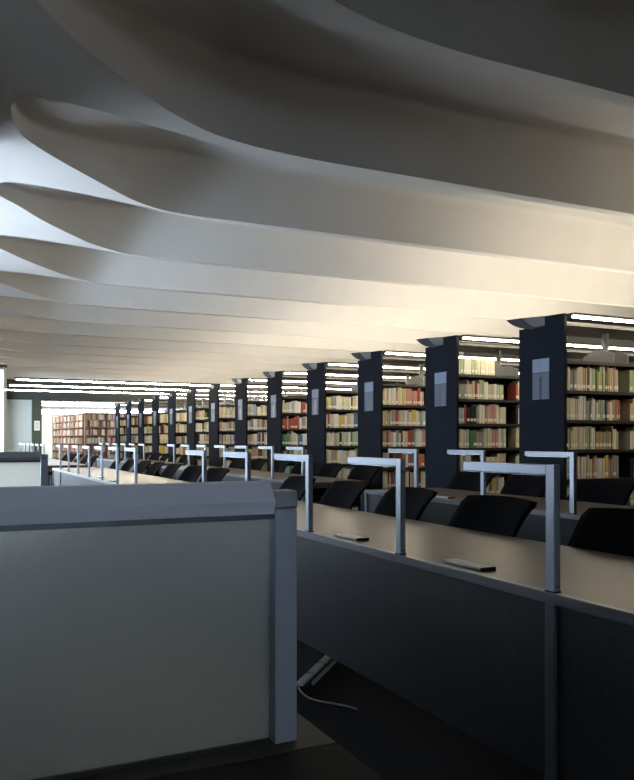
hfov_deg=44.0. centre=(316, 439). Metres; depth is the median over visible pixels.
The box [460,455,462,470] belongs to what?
book
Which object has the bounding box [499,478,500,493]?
book
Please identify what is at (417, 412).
book
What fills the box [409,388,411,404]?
book
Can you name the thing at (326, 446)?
shelf
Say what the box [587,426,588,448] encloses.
book
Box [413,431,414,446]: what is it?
book
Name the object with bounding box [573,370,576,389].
book
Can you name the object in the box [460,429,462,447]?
book
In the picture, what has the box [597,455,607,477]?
book
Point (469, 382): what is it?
book
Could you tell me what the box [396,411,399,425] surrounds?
book
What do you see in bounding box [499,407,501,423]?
book
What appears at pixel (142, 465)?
chair
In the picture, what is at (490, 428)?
book
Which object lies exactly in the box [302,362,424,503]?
bookcase
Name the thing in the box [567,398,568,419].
book
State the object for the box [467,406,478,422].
book
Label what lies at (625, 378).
books
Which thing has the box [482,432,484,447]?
book
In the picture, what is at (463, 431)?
book
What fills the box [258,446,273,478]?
desk lamp
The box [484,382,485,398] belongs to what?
book
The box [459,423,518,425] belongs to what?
shelf
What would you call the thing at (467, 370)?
book
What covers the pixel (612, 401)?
book
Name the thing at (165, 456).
chair
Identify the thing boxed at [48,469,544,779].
floor
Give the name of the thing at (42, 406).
trim
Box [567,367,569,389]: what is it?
book
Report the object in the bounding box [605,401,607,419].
book
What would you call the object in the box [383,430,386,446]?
book
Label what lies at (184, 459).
chair
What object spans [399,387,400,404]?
book
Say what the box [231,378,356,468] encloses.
bookcase
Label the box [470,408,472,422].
book
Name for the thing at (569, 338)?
wall
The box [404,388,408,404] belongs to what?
book
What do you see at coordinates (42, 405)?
diffuser
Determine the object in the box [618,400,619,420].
book
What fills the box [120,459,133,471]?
chair
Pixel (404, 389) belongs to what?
book
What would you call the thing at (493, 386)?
book
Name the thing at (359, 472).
chair
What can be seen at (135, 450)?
desk lamp
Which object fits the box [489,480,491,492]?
book
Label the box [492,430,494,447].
book
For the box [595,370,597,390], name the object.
book
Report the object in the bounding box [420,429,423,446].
book
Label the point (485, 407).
book
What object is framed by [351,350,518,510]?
bookcase
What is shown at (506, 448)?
shelf
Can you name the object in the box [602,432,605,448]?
book
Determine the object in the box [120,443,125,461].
desk lamp
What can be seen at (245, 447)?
desk lamp
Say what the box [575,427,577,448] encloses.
book
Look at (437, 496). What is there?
socket
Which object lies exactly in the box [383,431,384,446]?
book
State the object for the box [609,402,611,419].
book
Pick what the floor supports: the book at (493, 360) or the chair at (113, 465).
the chair at (113, 465)
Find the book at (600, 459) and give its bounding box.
[599,458,601,477]
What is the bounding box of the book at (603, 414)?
[602,400,604,419]
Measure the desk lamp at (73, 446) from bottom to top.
0.442 m
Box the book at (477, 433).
[476,432,478,447]
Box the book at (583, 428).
[583,428,584,448]
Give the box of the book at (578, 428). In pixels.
[577,427,580,448]
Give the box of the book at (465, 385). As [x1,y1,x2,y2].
[464,384,466,398]
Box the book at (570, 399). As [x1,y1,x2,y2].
[569,398,572,419]
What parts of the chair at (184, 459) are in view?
backrest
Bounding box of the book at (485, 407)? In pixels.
[485,407,486,423]
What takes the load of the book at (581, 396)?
on the bookcase at (543, 362)
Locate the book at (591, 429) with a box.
[591,429,593,448]
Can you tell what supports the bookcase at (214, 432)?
on the floor
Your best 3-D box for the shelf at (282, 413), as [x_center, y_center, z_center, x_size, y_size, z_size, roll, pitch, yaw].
[1.644,-0.484,15.824,5.360,0.032,0.679,0,0,-26]
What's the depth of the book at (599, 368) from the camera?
8.07 m
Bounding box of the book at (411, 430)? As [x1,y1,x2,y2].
[411,430,412,446]
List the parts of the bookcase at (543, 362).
panel, panel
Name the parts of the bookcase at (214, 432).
panel, panel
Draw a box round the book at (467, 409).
[466,408,469,422]
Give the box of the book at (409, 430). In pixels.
[409,430,410,446]
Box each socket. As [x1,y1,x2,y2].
[334,533,368,540]
[436,495,454,498]
[443,558,495,570]
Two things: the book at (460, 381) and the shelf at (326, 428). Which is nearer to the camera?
the book at (460, 381)
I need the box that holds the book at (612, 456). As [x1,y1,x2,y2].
[600,454,615,477]
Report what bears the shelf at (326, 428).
attached to the bookcase at (317, 393)
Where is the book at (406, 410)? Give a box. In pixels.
[406,410,408,425]
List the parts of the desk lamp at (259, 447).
arm, post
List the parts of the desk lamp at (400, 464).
arm, post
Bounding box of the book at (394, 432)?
[394,432,395,446]
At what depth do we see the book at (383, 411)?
11.14 m
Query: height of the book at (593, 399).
0.218 m
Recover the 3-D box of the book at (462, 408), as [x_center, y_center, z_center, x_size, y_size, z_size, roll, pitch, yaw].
[1.739,-0.296,9.600,0.028,0.190,0.175,0,0,-26]
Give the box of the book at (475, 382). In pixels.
[475,382,476,398]
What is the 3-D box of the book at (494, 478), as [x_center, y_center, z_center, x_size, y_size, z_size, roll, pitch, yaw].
[2.177,0.581,9.812,0.019,0.222,0.168,0,0,-26]
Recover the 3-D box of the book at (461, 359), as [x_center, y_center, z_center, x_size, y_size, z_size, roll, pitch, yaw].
[1.723,-0.897,9.615,0.037,0.200,0.189,0,0,-26]
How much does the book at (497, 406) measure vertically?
0.231 m
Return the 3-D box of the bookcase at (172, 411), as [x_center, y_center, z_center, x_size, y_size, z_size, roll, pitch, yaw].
[-1.491,-0.013,22.414,5.500,2.607,0.975,0,0,-26]
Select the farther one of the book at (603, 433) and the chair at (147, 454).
the chair at (147, 454)
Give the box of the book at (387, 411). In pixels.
[387,411,391,425]
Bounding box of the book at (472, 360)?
[471,358,473,374]
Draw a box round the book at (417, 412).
[416,411,418,425]
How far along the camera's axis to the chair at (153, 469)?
12.17 m
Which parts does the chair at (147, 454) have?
backrest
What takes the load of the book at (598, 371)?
on the bookcase at (543, 362)
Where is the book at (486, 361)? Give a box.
[485,360,487,374]
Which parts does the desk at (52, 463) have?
rail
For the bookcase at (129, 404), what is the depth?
26.12 m
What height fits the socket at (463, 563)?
0.014 m
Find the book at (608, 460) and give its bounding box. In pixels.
[608,460,609,477]
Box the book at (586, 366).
[577,365,589,390]
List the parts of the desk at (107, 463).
panel, edge trim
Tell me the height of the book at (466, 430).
0.228 m
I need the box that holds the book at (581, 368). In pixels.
[580,367,582,389]
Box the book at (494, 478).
[494,478,495,492]
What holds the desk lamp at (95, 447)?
on the desk at (60, 477)
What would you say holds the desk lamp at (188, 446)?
on the desk at (235, 474)
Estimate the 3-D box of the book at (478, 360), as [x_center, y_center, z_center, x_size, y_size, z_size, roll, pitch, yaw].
[1.955,-0.897,9.711,0.043,0.200,0.161,0,0,-26]
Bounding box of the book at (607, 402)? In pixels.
[607,402,608,419]
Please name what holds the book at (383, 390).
on the bookcase at (371, 407)
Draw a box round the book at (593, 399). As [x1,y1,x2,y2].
[593,399,594,419]
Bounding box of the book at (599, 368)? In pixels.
[590,366,601,390]
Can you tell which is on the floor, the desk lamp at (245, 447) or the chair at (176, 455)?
the chair at (176, 455)
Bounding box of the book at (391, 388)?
[391,388,392,404]
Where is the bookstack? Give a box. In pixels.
[137,399,232,458]
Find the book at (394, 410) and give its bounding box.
[394,410,395,425]
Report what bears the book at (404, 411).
on the bookcase at (371, 407)
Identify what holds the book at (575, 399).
on the bookcase at (543, 362)
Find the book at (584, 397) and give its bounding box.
[583,396,585,419]
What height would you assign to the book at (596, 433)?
0.181 m
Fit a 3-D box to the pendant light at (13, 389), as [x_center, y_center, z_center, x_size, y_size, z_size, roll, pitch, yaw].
[-5.818,-1.250,20.183,4.248,0.059,0.100,0,0,-26]
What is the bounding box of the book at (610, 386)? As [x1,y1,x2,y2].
[609,368,611,390]
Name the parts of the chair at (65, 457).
backrest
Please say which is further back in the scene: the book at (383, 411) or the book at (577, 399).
the book at (383, 411)
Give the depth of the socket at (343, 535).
4.21 m
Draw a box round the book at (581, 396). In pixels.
[581,396,582,419]
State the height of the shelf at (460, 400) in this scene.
0.032 m
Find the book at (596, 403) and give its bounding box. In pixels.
[595,402,597,419]
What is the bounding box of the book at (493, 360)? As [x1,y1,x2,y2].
[493,360,494,374]
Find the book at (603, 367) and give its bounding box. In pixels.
[602,366,604,390]
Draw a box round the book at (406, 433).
[405,432,407,446]
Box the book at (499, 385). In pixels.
[499,385,500,399]
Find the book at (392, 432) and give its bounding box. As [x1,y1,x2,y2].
[392,432,393,446]
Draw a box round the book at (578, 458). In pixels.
[577,457,579,478]
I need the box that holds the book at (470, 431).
[469,430,472,447]
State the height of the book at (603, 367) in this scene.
0.260 m
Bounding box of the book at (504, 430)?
[503,429,505,447]
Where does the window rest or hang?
in the wall at (46, 419)
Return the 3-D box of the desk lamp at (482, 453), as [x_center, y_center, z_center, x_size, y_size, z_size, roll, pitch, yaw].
[1.282,0.307,6.744,0.034,0.442,0.524,0,0,-26]
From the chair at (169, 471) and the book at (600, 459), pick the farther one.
the chair at (169, 471)
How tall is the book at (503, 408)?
0.207 m
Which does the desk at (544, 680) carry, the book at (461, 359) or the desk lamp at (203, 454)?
the desk lamp at (203, 454)
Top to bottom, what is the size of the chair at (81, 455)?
0.952 m
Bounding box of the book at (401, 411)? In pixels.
[397,410,402,425]
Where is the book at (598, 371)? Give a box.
[598,371,599,390]
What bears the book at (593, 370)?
on the bookcase at (543, 362)
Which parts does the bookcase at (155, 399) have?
panel, panel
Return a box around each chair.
[48,453,72,472]
[48,453,76,485]
[74,454,83,462]
[80,455,90,463]
[87,455,98,466]
[109,458,123,469]
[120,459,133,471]
[133,460,151,473]
[142,452,151,470]
[145,462,164,475]
[146,453,160,471]
[155,454,180,476]
[156,453,170,473]
[159,455,192,476]
[160,464,181,478]
[178,465,201,481]
[199,468,229,481]
[213,457,228,466]
[228,458,244,468]
[251,459,267,470]
[267,460,290,472]
[279,476,315,500]
[290,462,314,474]
[313,463,344,503]
[318,481,368,509]
[347,465,380,506]
[374,487,437,520]
[447,471,495,491]
[448,495,536,536]
[500,475,545,497]
[566,479,633,505]
[567,508,633,556]
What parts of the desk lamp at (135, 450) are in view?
post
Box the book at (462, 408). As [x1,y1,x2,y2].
[462,408,463,422]
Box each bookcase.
[52,412,83,460]
[84,412,149,463]
[114,403,186,457]
[124,401,205,457]
[150,396,266,460]
[167,392,266,461]
[186,388,306,464]
[207,384,350,465]
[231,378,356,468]
[263,371,411,469]
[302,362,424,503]
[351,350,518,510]
[416,335,633,488]
[506,312,633,505]
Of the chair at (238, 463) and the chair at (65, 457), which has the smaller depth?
the chair at (238, 463)
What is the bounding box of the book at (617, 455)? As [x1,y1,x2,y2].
[616,454,618,477]
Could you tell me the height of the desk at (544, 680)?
0.762 m
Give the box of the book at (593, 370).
[592,369,594,390]
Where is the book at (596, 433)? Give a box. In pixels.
[595,432,598,448]
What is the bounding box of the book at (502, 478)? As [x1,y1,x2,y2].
[499,477,503,489]
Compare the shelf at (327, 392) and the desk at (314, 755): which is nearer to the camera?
the desk at (314, 755)
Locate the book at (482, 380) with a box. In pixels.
[482,380,483,398]
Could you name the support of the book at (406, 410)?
on the bookcase at (371, 407)
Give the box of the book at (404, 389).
[404,389,405,404]
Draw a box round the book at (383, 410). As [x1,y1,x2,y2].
[383,410,386,425]
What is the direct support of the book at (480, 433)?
on the bookcase at (442, 376)
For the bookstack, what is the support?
on the floor
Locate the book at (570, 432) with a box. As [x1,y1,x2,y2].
[569,431,572,448]
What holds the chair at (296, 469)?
on the floor
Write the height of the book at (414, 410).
0.237 m
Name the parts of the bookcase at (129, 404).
panel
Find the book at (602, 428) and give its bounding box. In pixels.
[600,426,612,448]
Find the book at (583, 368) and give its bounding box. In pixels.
[583,368,584,390]
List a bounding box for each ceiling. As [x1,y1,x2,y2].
[0,0,633,384]
[42,401,124,406]
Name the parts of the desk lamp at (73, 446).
post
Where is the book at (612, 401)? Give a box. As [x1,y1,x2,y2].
[604,400,613,419]
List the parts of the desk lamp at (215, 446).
post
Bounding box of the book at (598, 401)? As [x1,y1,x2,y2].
[595,400,599,419]
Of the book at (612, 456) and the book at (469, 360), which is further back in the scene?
the book at (469, 360)
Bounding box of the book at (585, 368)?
[585,368,586,390]
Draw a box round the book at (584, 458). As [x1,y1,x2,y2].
[583,457,585,478]
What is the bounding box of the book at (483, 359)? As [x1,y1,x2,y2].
[483,359,484,374]
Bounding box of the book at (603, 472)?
[602,458,604,477]
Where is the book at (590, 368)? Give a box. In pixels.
[590,368,591,390]
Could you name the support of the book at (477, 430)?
on the bookcase at (442, 376)
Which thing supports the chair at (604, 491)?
on the floor
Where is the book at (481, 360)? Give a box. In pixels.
[480,359,482,374]
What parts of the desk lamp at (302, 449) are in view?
arm, post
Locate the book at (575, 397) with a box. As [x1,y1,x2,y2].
[568,396,580,419]
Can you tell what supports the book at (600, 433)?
on the bookcase at (543, 362)
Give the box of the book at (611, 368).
[611,368,612,391]
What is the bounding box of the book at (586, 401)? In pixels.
[586,401,587,419]
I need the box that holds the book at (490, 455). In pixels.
[489,454,498,462]
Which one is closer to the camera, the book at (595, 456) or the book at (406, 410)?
the book at (595, 456)
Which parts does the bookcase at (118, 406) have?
panel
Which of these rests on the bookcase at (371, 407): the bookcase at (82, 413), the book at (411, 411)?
the book at (411, 411)
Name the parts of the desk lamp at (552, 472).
arm, post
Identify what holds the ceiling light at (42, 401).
attached to the ceiling at (59, 401)
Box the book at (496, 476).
[494,475,497,492]
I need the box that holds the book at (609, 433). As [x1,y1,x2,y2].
[608,432,610,448]
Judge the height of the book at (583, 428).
0.223 m
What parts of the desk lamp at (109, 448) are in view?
post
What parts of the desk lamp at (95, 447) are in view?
post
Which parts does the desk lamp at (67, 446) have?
post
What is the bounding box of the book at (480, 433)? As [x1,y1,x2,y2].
[479,432,481,447]
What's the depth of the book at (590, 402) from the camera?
8.01 m
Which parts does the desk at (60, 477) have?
panel, panel, edge trim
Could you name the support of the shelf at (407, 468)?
attached to the bookcase at (371, 407)
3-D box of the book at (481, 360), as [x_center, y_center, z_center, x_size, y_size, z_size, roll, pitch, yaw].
[1.993,-0.897,9.734,0.042,0.200,0.186,0,0,-26]
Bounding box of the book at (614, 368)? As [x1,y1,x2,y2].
[613,367,615,391]
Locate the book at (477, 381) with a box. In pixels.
[475,380,480,398]
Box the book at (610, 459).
[608,458,611,477]
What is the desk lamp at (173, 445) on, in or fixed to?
on the desk at (235, 474)
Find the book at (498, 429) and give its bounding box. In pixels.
[492,428,500,447]
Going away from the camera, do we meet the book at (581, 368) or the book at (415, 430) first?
the book at (581, 368)
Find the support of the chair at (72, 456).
on the floor
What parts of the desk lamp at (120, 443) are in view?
post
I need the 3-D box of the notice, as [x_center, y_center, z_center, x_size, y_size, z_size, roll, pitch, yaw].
[-9.932,-0.510,27.812,0.190,0.340,0.010,0,0,-26]
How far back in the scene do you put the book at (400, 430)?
11.27 m
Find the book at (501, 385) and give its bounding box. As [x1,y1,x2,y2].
[501,385,502,399]
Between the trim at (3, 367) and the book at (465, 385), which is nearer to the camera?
the book at (465, 385)
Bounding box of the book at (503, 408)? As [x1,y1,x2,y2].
[502,407,505,423]
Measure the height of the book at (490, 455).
0.221 m
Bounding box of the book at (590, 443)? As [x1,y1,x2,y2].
[589,426,591,448]
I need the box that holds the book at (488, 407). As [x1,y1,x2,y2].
[485,406,489,423]
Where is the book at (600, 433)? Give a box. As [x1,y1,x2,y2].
[599,432,601,448]
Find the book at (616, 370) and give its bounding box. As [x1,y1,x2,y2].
[616,370,617,391]
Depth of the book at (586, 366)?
7.99 m
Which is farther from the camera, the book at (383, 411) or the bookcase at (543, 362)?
the book at (383, 411)
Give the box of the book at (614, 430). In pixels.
[599,429,615,448]
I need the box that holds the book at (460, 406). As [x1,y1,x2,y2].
[459,405,465,422]
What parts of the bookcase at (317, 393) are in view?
panel, panel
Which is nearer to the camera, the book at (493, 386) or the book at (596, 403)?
the book at (596, 403)
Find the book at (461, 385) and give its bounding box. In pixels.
[460,384,463,398]
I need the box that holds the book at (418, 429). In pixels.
[418,429,419,446]
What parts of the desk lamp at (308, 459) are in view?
arm, post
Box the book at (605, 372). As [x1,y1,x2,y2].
[605,372,606,390]
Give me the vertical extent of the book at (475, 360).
0.200 m
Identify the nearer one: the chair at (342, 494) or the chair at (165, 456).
the chair at (342, 494)
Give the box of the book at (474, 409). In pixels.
[473,408,475,422]
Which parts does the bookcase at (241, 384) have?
panel, panel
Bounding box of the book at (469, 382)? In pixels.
[468,381,474,398]
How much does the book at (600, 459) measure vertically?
0.205 m
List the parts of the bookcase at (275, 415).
panel, panel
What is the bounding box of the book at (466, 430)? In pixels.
[463,429,468,447]
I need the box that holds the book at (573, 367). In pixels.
[570,367,580,389]
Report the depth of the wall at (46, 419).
40.94 m
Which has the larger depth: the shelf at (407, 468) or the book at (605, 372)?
the shelf at (407, 468)
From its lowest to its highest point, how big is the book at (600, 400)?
0.211 m
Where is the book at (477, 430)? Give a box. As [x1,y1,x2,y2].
[476,429,485,447]
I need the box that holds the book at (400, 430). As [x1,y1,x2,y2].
[395,429,402,446]
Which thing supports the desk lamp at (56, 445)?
on the desk at (60, 477)
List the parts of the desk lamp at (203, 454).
arm, post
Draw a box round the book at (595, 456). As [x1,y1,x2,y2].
[589,455,596,477]
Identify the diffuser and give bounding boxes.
[42,402,113,403]
[42,405,114,406]
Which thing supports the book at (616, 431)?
on the bookcase at (543, 362)
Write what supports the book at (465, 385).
on the bookcase at (442, 376)
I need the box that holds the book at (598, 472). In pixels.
[597,458,599,477]
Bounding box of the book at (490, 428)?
[490,428,491,447]
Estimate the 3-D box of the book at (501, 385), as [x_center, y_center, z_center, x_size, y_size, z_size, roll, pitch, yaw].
[2.283,-0.592,9.857,0.038,0.185,0.155,0,0,-26]
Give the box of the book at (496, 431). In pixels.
[495,430,497,447]
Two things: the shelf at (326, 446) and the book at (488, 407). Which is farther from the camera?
the shelf at (326, 446)
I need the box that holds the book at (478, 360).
[477,359,479,374]
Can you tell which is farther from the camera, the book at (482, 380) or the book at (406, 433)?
the book at (406, 433)
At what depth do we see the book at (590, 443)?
8.00 m
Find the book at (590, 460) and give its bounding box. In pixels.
[589,459,592,478]
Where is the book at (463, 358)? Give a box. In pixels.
[463,358,464,373]
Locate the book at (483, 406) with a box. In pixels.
[482,405,484,423]
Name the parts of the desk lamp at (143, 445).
post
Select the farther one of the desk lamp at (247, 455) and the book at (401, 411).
the book at (401, 411)
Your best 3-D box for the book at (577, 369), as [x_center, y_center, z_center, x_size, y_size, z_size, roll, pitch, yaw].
[2.602,-0.614,8.002,0.024,0.230,0.175,0,0,-26]
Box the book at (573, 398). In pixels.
[573,398,574,419]
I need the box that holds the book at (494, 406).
[493,404,495,423]
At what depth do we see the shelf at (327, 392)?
12.92 m
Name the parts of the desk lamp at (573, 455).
arm, post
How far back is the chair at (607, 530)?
3.90 m
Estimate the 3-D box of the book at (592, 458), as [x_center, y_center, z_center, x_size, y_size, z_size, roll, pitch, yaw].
[2.803,0.286,8.092,0.033,0.215,0.161,0,0,-26]
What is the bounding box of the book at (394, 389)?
[392,388,395,404]
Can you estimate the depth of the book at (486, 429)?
9.68 m
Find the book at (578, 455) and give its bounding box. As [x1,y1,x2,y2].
[577,454,589,478]
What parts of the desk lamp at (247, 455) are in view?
arm, post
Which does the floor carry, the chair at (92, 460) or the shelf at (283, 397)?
the chair at (92, 460)
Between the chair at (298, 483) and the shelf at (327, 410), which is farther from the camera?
the shelf at (327, 410)
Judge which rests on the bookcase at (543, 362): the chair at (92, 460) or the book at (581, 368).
the book at (581, 368)
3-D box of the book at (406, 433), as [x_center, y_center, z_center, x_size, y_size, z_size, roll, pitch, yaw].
[1.260,-0.013,11.365,0.036,0.217,0.155,0,0,-26]
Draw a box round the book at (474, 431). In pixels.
[473,430,475,447]
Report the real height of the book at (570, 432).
0.190 m
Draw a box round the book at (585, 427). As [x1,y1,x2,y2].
[578,426,586,448]
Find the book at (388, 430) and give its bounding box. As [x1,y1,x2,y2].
[383,429,390,446]
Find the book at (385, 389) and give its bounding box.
[383,388,386,404]
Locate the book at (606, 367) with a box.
[605,366,608,390]
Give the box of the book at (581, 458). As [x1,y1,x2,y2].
[580,457,582,478]
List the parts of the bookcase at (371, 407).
panel, panel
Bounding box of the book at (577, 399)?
[577,399,578,419]
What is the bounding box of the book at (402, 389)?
[402,389,403,404]
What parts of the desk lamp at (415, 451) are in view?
arm, post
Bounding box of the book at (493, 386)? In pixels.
[492,385,494,399]
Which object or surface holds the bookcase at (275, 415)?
on the floor
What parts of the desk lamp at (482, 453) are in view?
arm, post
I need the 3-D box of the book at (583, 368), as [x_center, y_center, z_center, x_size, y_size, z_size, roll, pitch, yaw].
[2.683,-0.615,8.040,0.032,0.232,0.157,0,0,-26]
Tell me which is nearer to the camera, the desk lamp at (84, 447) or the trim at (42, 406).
the desk lamp at (84, 447)
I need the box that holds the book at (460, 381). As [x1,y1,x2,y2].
[459,380,468,398]
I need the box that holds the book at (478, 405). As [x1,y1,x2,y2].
[471,404,480,423]
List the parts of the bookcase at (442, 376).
panel, panel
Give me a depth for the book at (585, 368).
7.98 m
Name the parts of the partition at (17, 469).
rail, glass pane, post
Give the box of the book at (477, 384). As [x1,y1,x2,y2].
[477,384,478,398]
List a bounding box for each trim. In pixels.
[3,367,4,451]
[7,379,208,401]
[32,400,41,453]
[42,406,178,409]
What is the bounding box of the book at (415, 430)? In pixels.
[410,429,417,446]
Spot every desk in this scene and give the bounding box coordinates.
[48,459,87,485]
[52,467,185,485]
[68,713,383,779]
[96,458,184,473]
[161,465,367,511]
[296,500,633,779]
[364,488,633,545]
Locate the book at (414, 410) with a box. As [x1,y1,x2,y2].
[414,410,415,425]
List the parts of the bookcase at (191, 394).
panel, panel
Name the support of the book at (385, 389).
on the bookcase at (371, 407)
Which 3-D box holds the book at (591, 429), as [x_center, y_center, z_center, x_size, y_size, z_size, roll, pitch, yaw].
[2.780,-0.010,8.096,0.033,0.212,0.176,0,0,-26]
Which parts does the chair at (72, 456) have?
backrest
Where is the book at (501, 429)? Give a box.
[501,429,502,447]
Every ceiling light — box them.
[42,401,124,403]
[42,404,114,406]
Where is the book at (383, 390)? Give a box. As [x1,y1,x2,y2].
[383,390,384,404]
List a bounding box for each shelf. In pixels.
[248,401,266,402]
[248,430,266,431]
[282,396,306,398]
[282,413,306,414]
[282,429,306,430]
[282,445,306,446]
[326,391,357,393]
[326,409,357,411]
[326,428,357,429]
[326,446,357,447]
[383,384,424,387]
[383,405,424,407]
[383,426,424,427]
[383,447,424,448]
[383,466,424,469]
[459,374,518,380]
[459,399,518,402]
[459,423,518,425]
[459,447,518,449]
[567,360,633,369]
[567,390,633,396]
[567,420,633,423]
[567,449,633,452]
[567,477,633,482]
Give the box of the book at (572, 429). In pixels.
[568,427,574,448]
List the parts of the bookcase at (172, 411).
panel, panel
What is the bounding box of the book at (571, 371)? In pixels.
[570,370,572,389]
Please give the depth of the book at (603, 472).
8.08 m
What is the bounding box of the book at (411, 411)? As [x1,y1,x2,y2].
[409,410,412,425]
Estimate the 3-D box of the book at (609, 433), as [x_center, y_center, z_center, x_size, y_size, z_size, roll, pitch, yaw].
[2.999,0.005,8.198,0.042,0.182,0.171,0,0,-26]
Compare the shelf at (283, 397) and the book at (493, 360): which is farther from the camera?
the shelf at (283, 397)
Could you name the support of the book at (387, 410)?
on the bookcase at (371, 407)
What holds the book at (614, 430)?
on the bookcase at (543, 362)
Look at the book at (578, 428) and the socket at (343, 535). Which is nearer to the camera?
the socket at (343, 535)
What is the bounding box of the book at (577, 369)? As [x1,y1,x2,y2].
[570,368,578,389]
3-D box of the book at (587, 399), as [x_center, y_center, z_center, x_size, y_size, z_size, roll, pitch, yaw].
[2.786,-0.317,8.094,0.018,0.232,0.173,0,0,-26]
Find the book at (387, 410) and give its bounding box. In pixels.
[387,410,393,425]
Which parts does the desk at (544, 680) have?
panel, edge trim, panel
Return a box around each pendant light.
[2,388,172,394]
[8,383,191,390]
[15,377,214,385]
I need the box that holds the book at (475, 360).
[474,359,476,374]
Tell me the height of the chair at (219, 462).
0.952 m
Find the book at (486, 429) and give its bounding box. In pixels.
[486,429,487,447]
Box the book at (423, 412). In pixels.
[419,411,424,425]
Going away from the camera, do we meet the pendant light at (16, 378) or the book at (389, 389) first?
the book at (389, 389)
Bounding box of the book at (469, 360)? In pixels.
[468,359,470,373]
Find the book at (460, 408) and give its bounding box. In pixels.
[460,408,461,422]
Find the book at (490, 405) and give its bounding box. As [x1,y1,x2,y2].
[485,404,492,423]
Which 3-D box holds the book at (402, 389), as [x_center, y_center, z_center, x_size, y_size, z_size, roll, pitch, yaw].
[1.206,-0.620,11.355,0.033,0.241,0.183,0,0,-26]
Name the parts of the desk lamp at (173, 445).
post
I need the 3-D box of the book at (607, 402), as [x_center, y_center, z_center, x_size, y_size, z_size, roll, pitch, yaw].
[2.980,-0.295,8.180,0.028,0.188,0.164,0,0,-26]
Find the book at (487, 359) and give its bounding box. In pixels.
[487,359,489,374]
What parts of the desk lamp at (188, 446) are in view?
post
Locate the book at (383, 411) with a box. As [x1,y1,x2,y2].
[383,411,384,425]
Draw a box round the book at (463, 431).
[463,431,464,447]
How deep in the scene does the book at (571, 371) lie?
7.90 m
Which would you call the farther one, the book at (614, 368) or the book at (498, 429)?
the book at (498, 429)
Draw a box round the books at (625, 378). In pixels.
[53,370,633,510]
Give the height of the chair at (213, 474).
0.952 m
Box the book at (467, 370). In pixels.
[466,359,468,373]
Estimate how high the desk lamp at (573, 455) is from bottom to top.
0.442 m
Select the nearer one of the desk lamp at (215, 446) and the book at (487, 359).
the book at (487, 359)
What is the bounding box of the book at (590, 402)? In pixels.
[589,401,591,419]
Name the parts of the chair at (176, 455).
backrest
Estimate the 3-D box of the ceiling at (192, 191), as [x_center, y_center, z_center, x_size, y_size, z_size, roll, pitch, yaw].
[-0.981,-2.390,13.678,13.950,0.520,33.682,0,0,-26]
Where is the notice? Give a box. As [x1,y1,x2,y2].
[34,421,39,429]
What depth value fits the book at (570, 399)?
7.88 m
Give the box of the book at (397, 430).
[397,430,398,446]
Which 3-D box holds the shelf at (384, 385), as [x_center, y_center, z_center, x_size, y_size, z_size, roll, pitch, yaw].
[3.208,-0.782,12.560,5.360,0.032,0.679,0,0,-26]
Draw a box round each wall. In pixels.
[0,368,6,451]
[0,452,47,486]
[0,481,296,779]
[7,399,31,451]
[42,415,61,458]
[389,336,633,365]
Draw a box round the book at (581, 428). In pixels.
[581,428,582,448]
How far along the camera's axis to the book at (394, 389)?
11.20 m
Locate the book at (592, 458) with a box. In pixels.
[589,457,594,478]
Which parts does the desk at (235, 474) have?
panel, edge trim, panel, rail, leg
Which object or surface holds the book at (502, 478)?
on the bookcase at (442, 376)
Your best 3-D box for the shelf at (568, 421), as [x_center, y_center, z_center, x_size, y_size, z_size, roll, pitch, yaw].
[4.772,-0.186,9.295,5.360,0.032,0.679,0,0,-26]
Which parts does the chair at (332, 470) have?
seat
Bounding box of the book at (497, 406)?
[496,405,498,423]
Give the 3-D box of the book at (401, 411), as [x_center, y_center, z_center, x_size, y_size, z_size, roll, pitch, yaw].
[1.179,-0.314,11.333,0.050,0.225,0.155,0,0,-26]
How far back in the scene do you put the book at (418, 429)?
11.39 m
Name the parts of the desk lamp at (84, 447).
post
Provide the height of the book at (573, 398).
0.218 m
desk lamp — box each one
[56,445,61,469]
[64,445,69,471]
[72,445,78,473]
[83,446,90,476]
[94,446,102,479]
[108,447,118,483]
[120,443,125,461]
[125,448,137,483]
[138,444,144,460]
[167,444,174,463]
[181,445,189,465]
[185,450,206,481]
[196,445,206,450]
[214,445,225,467]
[223,452,250,480]
[234,446,247,451]
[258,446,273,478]
[274,454,312,531]
[286,447,304,475]
[348,457,406,554]
[388,449,418,486]
[447,450,485,494]
[463,461,560,593]
[525,451,576,513]
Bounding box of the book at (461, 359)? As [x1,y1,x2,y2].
[459,358,462,373]
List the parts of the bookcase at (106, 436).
shelf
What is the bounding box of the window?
[42,408,163,414]
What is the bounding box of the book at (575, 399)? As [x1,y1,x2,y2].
[575,399,576,419]
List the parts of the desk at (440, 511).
panel, edge trim, panel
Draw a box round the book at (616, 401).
[615,400,617,420]
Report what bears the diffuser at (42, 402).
attached to the ceiling light at (42, 401)
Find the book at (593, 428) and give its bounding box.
[591,427,594,448]
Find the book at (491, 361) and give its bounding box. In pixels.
[490,360,492,374]
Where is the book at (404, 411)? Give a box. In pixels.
[403,410,405,425]
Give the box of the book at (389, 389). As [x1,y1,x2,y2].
[388,388,390,404]
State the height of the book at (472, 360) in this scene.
0.200 m
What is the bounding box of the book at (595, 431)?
[595,431,607,448]
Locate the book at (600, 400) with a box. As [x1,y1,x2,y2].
[600,400,601,419]
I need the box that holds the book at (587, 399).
[586,398,593,419]
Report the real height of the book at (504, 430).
0.238 m
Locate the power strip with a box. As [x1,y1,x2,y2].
[297,655,356,709]
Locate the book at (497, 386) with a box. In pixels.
[496,385,498,399]
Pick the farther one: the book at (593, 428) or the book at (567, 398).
the book at (593, 428)
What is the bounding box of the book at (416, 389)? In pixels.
[412,388,419,404]
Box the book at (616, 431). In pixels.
[616,431,617,448]
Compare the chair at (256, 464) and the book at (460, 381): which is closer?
the book at (460, 381)

